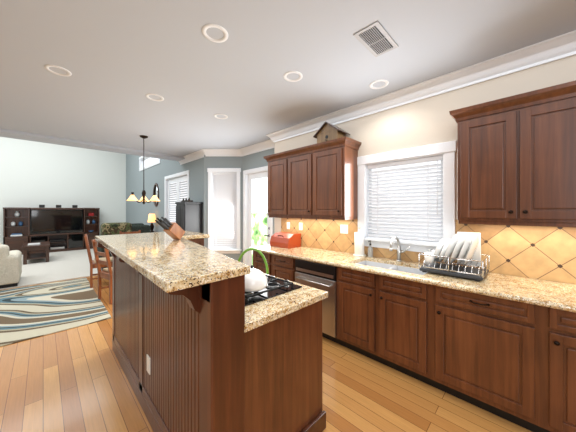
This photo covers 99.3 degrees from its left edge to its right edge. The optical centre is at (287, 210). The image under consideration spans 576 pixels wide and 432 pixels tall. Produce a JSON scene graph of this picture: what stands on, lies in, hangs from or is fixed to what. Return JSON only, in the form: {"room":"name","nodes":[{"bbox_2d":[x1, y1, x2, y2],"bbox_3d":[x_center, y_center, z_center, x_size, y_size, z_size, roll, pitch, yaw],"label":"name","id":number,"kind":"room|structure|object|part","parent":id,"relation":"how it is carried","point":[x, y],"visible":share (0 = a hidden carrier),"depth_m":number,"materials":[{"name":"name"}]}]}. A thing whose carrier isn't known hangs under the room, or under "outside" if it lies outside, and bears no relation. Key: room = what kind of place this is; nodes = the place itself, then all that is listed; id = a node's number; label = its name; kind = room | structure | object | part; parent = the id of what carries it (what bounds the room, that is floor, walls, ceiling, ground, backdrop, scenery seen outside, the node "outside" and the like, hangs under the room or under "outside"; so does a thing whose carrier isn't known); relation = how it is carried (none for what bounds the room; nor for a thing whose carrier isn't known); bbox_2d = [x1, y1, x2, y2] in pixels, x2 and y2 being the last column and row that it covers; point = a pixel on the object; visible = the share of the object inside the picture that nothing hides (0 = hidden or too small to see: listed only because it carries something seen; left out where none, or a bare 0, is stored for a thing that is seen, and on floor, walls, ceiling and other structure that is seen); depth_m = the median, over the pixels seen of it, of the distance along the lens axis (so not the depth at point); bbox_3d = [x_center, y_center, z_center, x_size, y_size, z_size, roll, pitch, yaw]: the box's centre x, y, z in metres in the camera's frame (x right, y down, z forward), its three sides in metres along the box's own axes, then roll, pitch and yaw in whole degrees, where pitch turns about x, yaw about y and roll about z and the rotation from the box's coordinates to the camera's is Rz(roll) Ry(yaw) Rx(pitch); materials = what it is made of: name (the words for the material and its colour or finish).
{"room":"kitchen","nodes":[
{"label":"kitchen","id":0,"kind":"room"},
{"bbox_2d":[0,137,125,244],"bbox_3d":[-10.020,-1.030,7.460,8.620,5.000,0.120,0,0,-45],"label":"wall","id":1,"kind":"structure","parent":0,"point":[33,174],"depth_m":9.02,"materials":[{"name":"white paint"}]},
{"bbox_2d":[126,154,203,232],"bbox_3d":[-4.349,-1.030,7.969,0.120,5.000,7.420,0,0,-45],"label":"wall","id":2,"kind":"structure","parent":0,"point":[136,212],"depth_m":7.81,"materials":[{"name":"grey paint"}]},
{"bbox_2d":[139,156,159,170],"bbox_3d":[-4.600,-1.670,8.199,0.150,0.500,2.244,0,0,-45],"label":"window","id":3,"kind":"structure","parent":2,"relation":"in","point":[141,163],"depth_m":8.51,"materials":[{"name":"white"}]},
{"bbox_3d":[-4.568,-1.665,8.231,0.006,0.338,2.068,0,0,-45],"label":"window glass","id":4,"kind":"part","parent":3,"relation":"part of","materials":[{"name":"white glass"}]},
{"bbox_2d":[153,183,158,206],"bbox_3d":[-4.115,-0.480,7.623,0.032,0.735,0.490,0,0,-45],"label":"oval mirror","id":5,"kind":"object","parent":2,"relation":"attached to","point":[156,189],"visible":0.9,"depth_m":7.59,"materials":[{"name":"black mirror"}]},
{"bbox_2d":[164,170,188,218],"bbox_3d":[-2.935,0.250,6.540,0.142,2.440,1.660,0,0,-45],"label":"window frame","id":6,"kind":"structure","parent":2,"relation":"attached to","point":[177,175],"depth_m":7.02,"materials":[{"name":"white wood"}]},
{"bbox_2d":[168,176,186,221],"bbox_3d":[-2.936,0.289,6.539,0.075,2.318,1.462,0,0,-45],"label":"window blinds","id":7,"kind":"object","parent":2,"relation":"in","point":[177,189],"depth_m":6.71,"materials":[{"name":"white plastic"}]},
{"bbox_2d":[178,141,274,164],"bbox_3d":[-1.451,-1.232,5.301,0.656,0.135,3.250,0,0,-45],"label":"crown molding","id":8,"kind":"structure","parent":2,"relation":"attached to","point":[261,146],"depth_m":5.24,"materials":[{"name":"white wood"}]},
{"bbox_2d":[204,155,241,262],"bbox_3d":[-1.404,0.060,5.363,0.828,2.820,0.120,0,0,0],"label":"wall","id":9,"kind":"structure","parent":0,"point":[222,161],"depth_m":5.30,"materials":[{"name":"grey paint"}]},
{"bbox_2d":[207,168,241,253],"bbox_3d":[-1.379,0.013,5.333,0.748,1.846,0.180,0,0,0],"label":"window","id":10,"kind":"structure","parent":9,"relation":"in","point":[211,171],"depth_m":5.28,"materials":[{"name":"white wood"}]},
{"bbox_2d":[213,173,236,247],"bbox_3d":[-1.379,0.009,5.343,0.522,1.646,0.066,0,0,0],"label":"window blind","id":11,"kind":"object","parent":10,"relation":"attached to","point":[224,210],"visible":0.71,"depth_m":5.34,"materials":[{"name":"white"}]},
{"bbox_2d":[238,248,268,291],"bbox_3d":[-0.247,0.374,1.605,0.200,0.263,0.240,0,0,-45],"label":"kettle","id":12,"kind":"object","parent":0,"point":[255,280],"visible":0.71,"depth_m":1.53,"materials":[{"name":"white ceramic"}]},
{"bbox_2d":[242,148,273,262],"bbox_3d":[-0.506,0.060,4.904,0.120,2.820,1.350,0,0,-45],"label":"wall","id":13,"kind":"structure","parent":0,"point":[254,160],"depth_m":5.02,"materials":[{"name":"grey paint"}]},
{"bbox_2d":[243,166,272,264],"bbox_3d":[-0.581,0.310,4.963,0.142,2.320,0.940,0,0,-45],"label":"door frame","id":14,"kind":"structure","parent":13,"relation":"attached to","point":[246,173],"depth_m":5.20,"materials":[{"name":"white wood"}]},
{"bbox_2d":[248,171,269,267],"bbox_3d":[-0.586,0.344,4.958,0.097,2.209,0.762,0,0,-45],"label":"glass door","id":15,"kind":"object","parent":13,"relation":"attached to","point":[258,226],"visible":0.48,"depth_m":5.02,"materials":[{"name":"white"}]},
{"bbox_2d":[0,275,531,431],"bbox_3d":[-4.473,1.500,2.457,9.550,0.060,15.400,0,0,-45],"label":"floor","id":16,"kind":"structure","parent":0,"point":[73,380],"depth_m":1.95,"materials":[{"name":"brown wood"}]},
{"bbox_2d":[0,249,101,289],"bbox_3d":[-8.043,1.463,5.569,8.500,0.014,5.350,0,0,-45],"label":"carpet floor","id":17,"kind":"structure","parent":16,"relation":"on","point":[65,265],"depth_m":6.12,"materials":[{"name":"white carpet"}]},
{"bbox_2d":[0,243,21,288],"bbox_3d":[-6.318,1.036,4.211,2.320,0.840,0.950,0,0,-45],"label":"sofa","id":18,"kind":"object","parent":17,"relation":"on","point":[10,268],"visible":1,"depth_m":4.62,"materials":[{"name":"white fabric"}]},
{"bbox_2d":[22,241,49,264],"bbox_3d":[-7.269,1.198,7.085,0.540,0.516,1.100,0,0,-45],"label":"coffee table","id":19,"kind":"object","parent":17,"relation":"on","point":[33,246],"visible":1,"depth_m":6.81,"materials":[{"name":"brown wood"}]},
{"bbox_2d":[3,205,99,254],"bbox_3d":[-8.280,0.633,8.733,2.440,1.646,0.520,0,0,-45],"label":"entertainment center","id":20,"kind":"object","parent":17,"relation":"on","point":[17,235],"visible":0.88,"depth_m":8.58,"materials":[{"name":"brown wood"}]},
{"bbox_2d":[95,222,150,269],"bbox_3d":[-4.373,0.885,6.622,1.220,1.141,1.050,0,0,-45],"label":"sofa","id":21,"kind":"object","parent":17,"relation":"on","point":[111,228],"visible":0.31,"depth_m":6.09,"materials":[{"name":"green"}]},
{"bbox_2d":[100,222,131,243],"bbox_3d":[-4.342,0.562,6.194,0.620,0.495,0.400,0,0,-45],"label":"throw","id":22,"kind":"object","parent":21,"relation":"on","point":[105,228],"depth_m":6.03,"materials":[{"name":"green fabric"}]},
{"bbox_3d":[-4.194,1.063,7.544,0.250,0.786,0.840,0,0,-45],"label":"console table","id":23,"kind":"object","parent":17,"relation":"on","visible":0},
{"bbox_2d":[148,214,155,231],"bbox_3d":[-4.194,0.389,7.544,0.234,0.560,0.234,0,0,-45],"label":"table lamp","id":24,"kind":"object","parent":23,"relation":"on","point":[151,218],"visible":0.96,"depth_m":7.48,"materials":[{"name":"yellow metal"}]},
{"bbox_2d":[0,278,111,346],"bbox_3d":[-4.239,1.464,3.468,2.410,0.011,2.800,0,0,-45],"label":"rug","id":25,"kind":"object","parent":16,"relation":"on","point":[30,312],"visible":0.98,"depth_m":3.60,"materials":[{"name":"multicoloured fabric"}]},
{"bbox_2d":[84,234,111,287],"bbox_3d":[-3.697,0.972,4.864,0.540,0.996,0.450,0,0,-39],"label":"chair","id":26,"kind":"object","parent":16,"relation":"on","point":[92,263],"visible":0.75,"depth_m":4.60,"materials":[{"name":"brown wood"}]},
{"bbox_2d":[92,239,111,303],"bbox_3d":[-2.861,0.972,4.085,0.450,0.996,0.540,0,0,31],"label":"chair","id":27,"kind":"object","parent":16,"relation":"on","point":[105,273],"visible":0.48,"depth_m":3.94,"materials":[{"name":"brown wood"}]},
{"bbox_2d":[119,230,140,233],"bbox_3d":[-3.539,0.972,5.590,0.450,0.996,0.540,0,0,-45],"label":"chair","id":28,"kind":"object","parent":16,"relation":"on","point":[134,232],"visible":0.06,"depth_m":5.74,"materials":[{"name":"brown wood"}]},
{"bbox_2d":[175,198,202,232],"bbox_3d":[-2.204,0.598,5.411,0.435,1.745,0.510,0,0,-45],"label":"tall cabinet","id":29,"kind":"object","parent":16,"relation":"on","point":[188,214],"visible":0.33,"depth_m":5.25,"materials":[{"name":"grey paint"}]},
{"bbox_2d":[112,259,327,431],"bbox_3d":[-0.848,0.890,2.078,0.983,1.160,2.166,0,0,-45],"label":"kitchen island","id":30,"kind":"object","parent":16,"relation":"on","point":[203,340],"depth_m":1.39,"materials":[{"name":"brown wood"}]},
{"bbox_2d":[95,231,249,294],"bbox_3d":[-0.911,0.290,2.081,1.005,0.040,2.308,0,0,-45],"label":"island countertop","id":31,"kind":"structure","parent":30,"relation":"on","point":[171,265],"depth_m":1.37,"materials":[{"name":"beige stone"}]},
{"bbox_2d":[155,217,184,239],"bbox_3d":[-1.042,0.161,2.164,0.086,0.216,0.261,0,0,25],"label":"knife block","id":32,"kind":"object","parent":31,"relation":"on","point":[174,230],"visible":0.98,"depth_m":2.15,"materials":[{"name":"brown wood"}]},
{"bbox_2d":[252,250,269,274],"bbox_3d":[-0.174,1.032,3.713,0.620,0.874,0.438,0,0,-45],"label":"base cabinet","id":33,"kind":"object","parent":16,"relation":"on","point":[258,262],"depth_m":3.51,"materials":[{"name":"brown wood"}]},
{"bbox_2d":[270,252,289,280],"bbox_3d":[0.135,1.032,3.404,0.620,0.874,0.436,0,0,-45],"label":"base cabinet","id":34,"kind":"object","parent":16,"relation":"on","point":[279,265],"depth_m":3.21,"materials":[{"name":"brown wood"}]},
{"bbox_2d":[290,256,349,348],"bbox_3d":[0.538,1.032,3.001,0.620,0.874,0.704,0,0,-45],"label":"dishwasher","id":35,"kind":"object","parent":16,"relation":"on","point":[332,279],"depth_m":2.64,"materials":[{"name":"silver metal"}]},
{"bbox_2d":[350,288,417,379],"bbox_3d":[1.036,1.150,2.500,0.424,0.639,0.765,0,0,-45],"label":"base cabinet","id":36,"kind":"object","parent":16,"relation":"on","point":[383,329],"depth_m":2.23,"materials":[{"name":"brown wood"}]},
{"bbox_2d":[418,284,537,431],"bbox_3d":[1.550,1.032,1.995,0.611,0.874,0.710,0,0,-45],"label":"base cabinet","id":37,"kind":"object","parent":16,"relation":"on","point":[502,346],"depth_m":1.74,"materials":[{"name":"brown wood"}]},
{"bbox_2d":[254,245,575,311],"bbox_3d":[1.421,0.576,2.110,0.623,0.040,4.976,0,0,-45],"label":"countertop","id":38,"kind":"structure","parent":37,"relation":"on","point":[547,294],"depth_m":1.91,"materials":[{"name":"beige stone"}]},
{"bbox_2d":[270,232,300,248],"bbox_3d":[-0.041,0.454,3.773,0.286,0.200,0.406,0,0,-45],"label":"bread box","id":39,"kind":"object","parent":38,"relation":"on","point":[287,240],"visible":0.98,"depth_m":3.67,"materials":[{"name":"red"}]},
{"bbox_2d":[353,226,365,256],"bbox_3d":[0.873,0.376,2.995,0.150,0.356,0.150,0,0,-45],"label":"paper towel holder","id":40,"kind":"object","parent":38,"relation":"on","point":[359,244],"visible":1,"depth_m":2.95,"materials":[{"name":"white paper"}]},
{"bbox_2d":[368,240,372,256],"bbox_3d":[0.971,0.456,2.894,0.075,0.197,0.060,0,0,-45],"label":"soap bottle","id":41,"kind":"object","parent":38,"relation":"on","point":[370,251],"visible":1,"depth_m":2.88,"materials":[{"name":"white plastic"}]},
{"bbox_2d":[350,260,421,303],"bbox_3d":[1.036,0.692,2.500,0.408,0.216,0.744,0,0,-45],"label":"sink","id":42,"kind":"object","parent":38,"relation":"in","point":[384,285],"depth_m":2.31,"materials":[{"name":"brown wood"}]},
{"bbox_2d":[419,232,489,280],"bbox_3d":[1.464,0.375,2.164,0.378,0.358,0.459,0,0,-45],"label":"dish rack","id":43,"kind":"object","parent":38,"relation":"on","point":[463,248],"visible":1,"depth_m":2.12,"materials":[{"name":"grey metal"}]},
{"bbox_2d":[538,308,575,431],"bbox_3d":[2.035,1.032,1.511,0.611,0.874,0.660,0,0,-45],"label":"base cabinet","id":44,"kind":"object","parent":16,"relation":"on","point":[556,330],"depth_m":1.48,"materials":[{"name":"brown wood"}]},
{"bbox_2d":[0,0,575,155],"bbox_3d":[-2.280,-2.415,0.265,9.550,2.230,9.200,0,0,-45],"label":"ceiling","id":45,"kind":"structure","parent":0,"point":[119,60],"depth_m":2.10,"materials":[{"name":"grey paint"}]},
{"bbox_2d":[44,64,71,75],"bbox_3d":[-2.135,-1.312,2.277,0.188,0.036,0.188,0,0,-45],"label":"recessed light","id":46,"kind":"object","parent":45,"relation":"in","point":[47,66],"visible":0.65,"depth_m":2.27,"materials":[{"name":"white"}]},
{"bbox_2d":[0,128,184,160],"bbox_3d":[-5.621,-1.275,3.132,8.480,0.050,0.419,0,0,-45],"label":"ceiling beam edge","id":47,"kind":"structure","parent":45,"relation":"attached to","point":[6,133],"depth_m":4.69,"materials":[{"name":"grey paint"}]},
{"bbox_2d":[126,135,159,203],"bbox_3d":[-2.566,-0.700,4.299,0.494,1.199,0.494,0,0,-45],"label":"pendant chandelier","id":48,"kind":"object","parent":45,"relation":"hanging from","point":[143,199],"visible":1,"depth_m":4.28,"materials":[{"name":"brown metal"}]},
{"bbox_2d":[146,93,163,100],"bbox_3d":[-1.531,-1.312,2.818,0.188,0.036,0.188,0,0,-45],"label":"recessed light","id":49,"kind":"object","parent":45,"relation":"in","point":[161,97],"visible":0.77,"depth_m":2.81,"materials":[{"name":"white"}]},
{"bbox_2d":[202,24,227,42],"bbox_3d":[-0.535,-1.312,1.799,0.188,0.036,0.188,0,0,-45],"label":"recessed light","id":50,"kind":"object","parent":45,"relation":"in","point":[221,28],"visible":0.56,"depth_m":1.78,"materials":[{"name":"white"}]},
{"bbox_2d":[214,114,227,118],"bbox_3d":[-0.926,-1.312,3.387,0.188,0.036,0.188,0,0,-45],"label":"recessed light","id":51,"kind":"object","parent":45,"relation":"in","point":[215,116],"visible":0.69,"depth_m":3.38,"materials":[{"name":"white"}]},
{"bbox_2d":[283,71,302,81],"bbox_3d":[0.049,-1.312,2.377,0.188,0.036,0.188,0,0,-45],"label":"recessed light","id":52,"kind":"object","parent":45,"relation":"in","point":[289,72],"visible":0.69,"depth_m":2.37,"materials":[{"name":"white"}]},
{"bbox_2d":[353,21,398,56],"bbox_3d":[0.679,-1.292,1.874,0.370,0.017,0.190,0,0,-45],"label":"ceiling vent","id":53,"kind":"object","parent":45,"relation":"in","point":[375,39],"visible":1,"depth_m":1.85,"materials":[{"name":"grey metal"}]},
{"bbox_2d":[369,79,388,88],"bbox_3d":[0.938,-1.312,2.526,0.188,0.036,0.188,0,0,-45],"label":"recessed light","id":54,"kind":"object","parent":45,"relation":"in","point":[383,80],"visible":0.6,"depth_m":2.52,"materials":[{"name":"white"}]},
{"bbox_2d":[274,55,575,283],"bbox_3d":[1.913,0.060,2.160,0.120,2.820,5.950,0,0,-45],"label":"wall","id":55,"kind":"structure","parent":0,"point":[427,121],"depth_m":2.51,"materials":[{"name":"beige paint"}]},
{"bbox_2d":[267,153,282,216],"bbox_3d":[-0.031,-0.380,3.770,0.329,0.930,0.525,0,0,-45],"label":"upper cabinet","id":56,"kind":"object","parent":55,"relation":"attached to","point":[275,161],"depth_m":3.70,"materials":[{"name":"brown wood"}]},
{"bbox_2d":[283,146,306,216],"bbox_3d":[0.266,-0.380,3.473,0.329,0.930,0.605,0,0,-45],"label":"upper cabinet","id":57,"kind":"object","parent":55,"relation":"attached to","point":[294,160],"depth_m":3.41,"materials":[{"name":"brown wood"}]},
{"bbox_2d":[307,137,358,216],"bbox_3d":[0.572,-0.380,3.167,0.329,0.930,0.550,0,0,-45],"label":"upper cabinet","id":58,"kind":"object","parent":55,"relation":"attached to","point":[317,181],"depth_m":3.01,"materials":[{"name":"brown wood"}]},
{"bbox_2d":[313,122,349,142],"bbox_3d":[0.562,-0.985,3.193,0.270,0.279,0.407,0,0,-45],"label":"birdhouse","id":59,"kind":"object","parent":58,"relation":"on","point":[326,131],"visible":0.79,"depth_m":3.12,"materials":[{"name":"brown wood"}]},
{"bbox_2d":[357,140,456,252],"bbox_3d":[1.276,-0.114,2.754,0.180,1.112,1.080,0,0,-45],"label":"window","id":60,"kind":"structure","parent":55,"relation":"in","point":[447,150],"depth_m":2.67,"materials":[{"name":"white"}]},
{"bbox_2d":[367,155,442,241],"bbox_3d":[1.283,-0.116,2.761,0.066,0.876,0.814,0,0,-45],"label":"window blind","id":61,"kind":"object","parent":60,"relation":"attached to","point":[435,206],"visible":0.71,"depth_m":2.72,"materials":[{"name":"white plastic"}]},
{"bbox_2d":[266,30,575,145],"bbox_3d":[1.683,-1.232,2.231,0.105,0.135,5.735,0,0,-45],"label":"crown molding","id":62,"kind":"structure","parent":55,"relation":"attached to","point":[562,46],"depth_m":2.34,"materials":[{"name":"white wood"}]},
{"bbox_2d":[281,218,575,284],"bbox_3d":[1.647,0.323,2.336,0.007,0.465,4.975,0,0,-45],"label":"tile backsplash","id":63,"kind":"structure","parent":55,"relation":"attached to","point":[542,253],"depth_m":2.10,"materials":[{"name":"beige tile"}]},
{"bbox_2d":[340,225,347,233],"bbox_3d":[0.741,0.250,3.230,0.008,0.116,0.115,0,0,-45],"label":"electrical outlet plate","id":64,"kind":"object","parent":63,"relation":"attached to","point":[343,229],"visible":1,"depth_m":3.22,"materials":[{"name":"white plastic"}]},
{"bbox_2d":[453,80,575,223],"bbox_3d":[1.839,-0.380,1.899,0.329,0.930,0.826,0,0,-45],"label":"upper cabinet","id":65,"kind":"object","parent":55,"relation":"attached to","point":[516,160],"depth_m":1.81,"materials":[{"name":"brown wood"}]}
]}

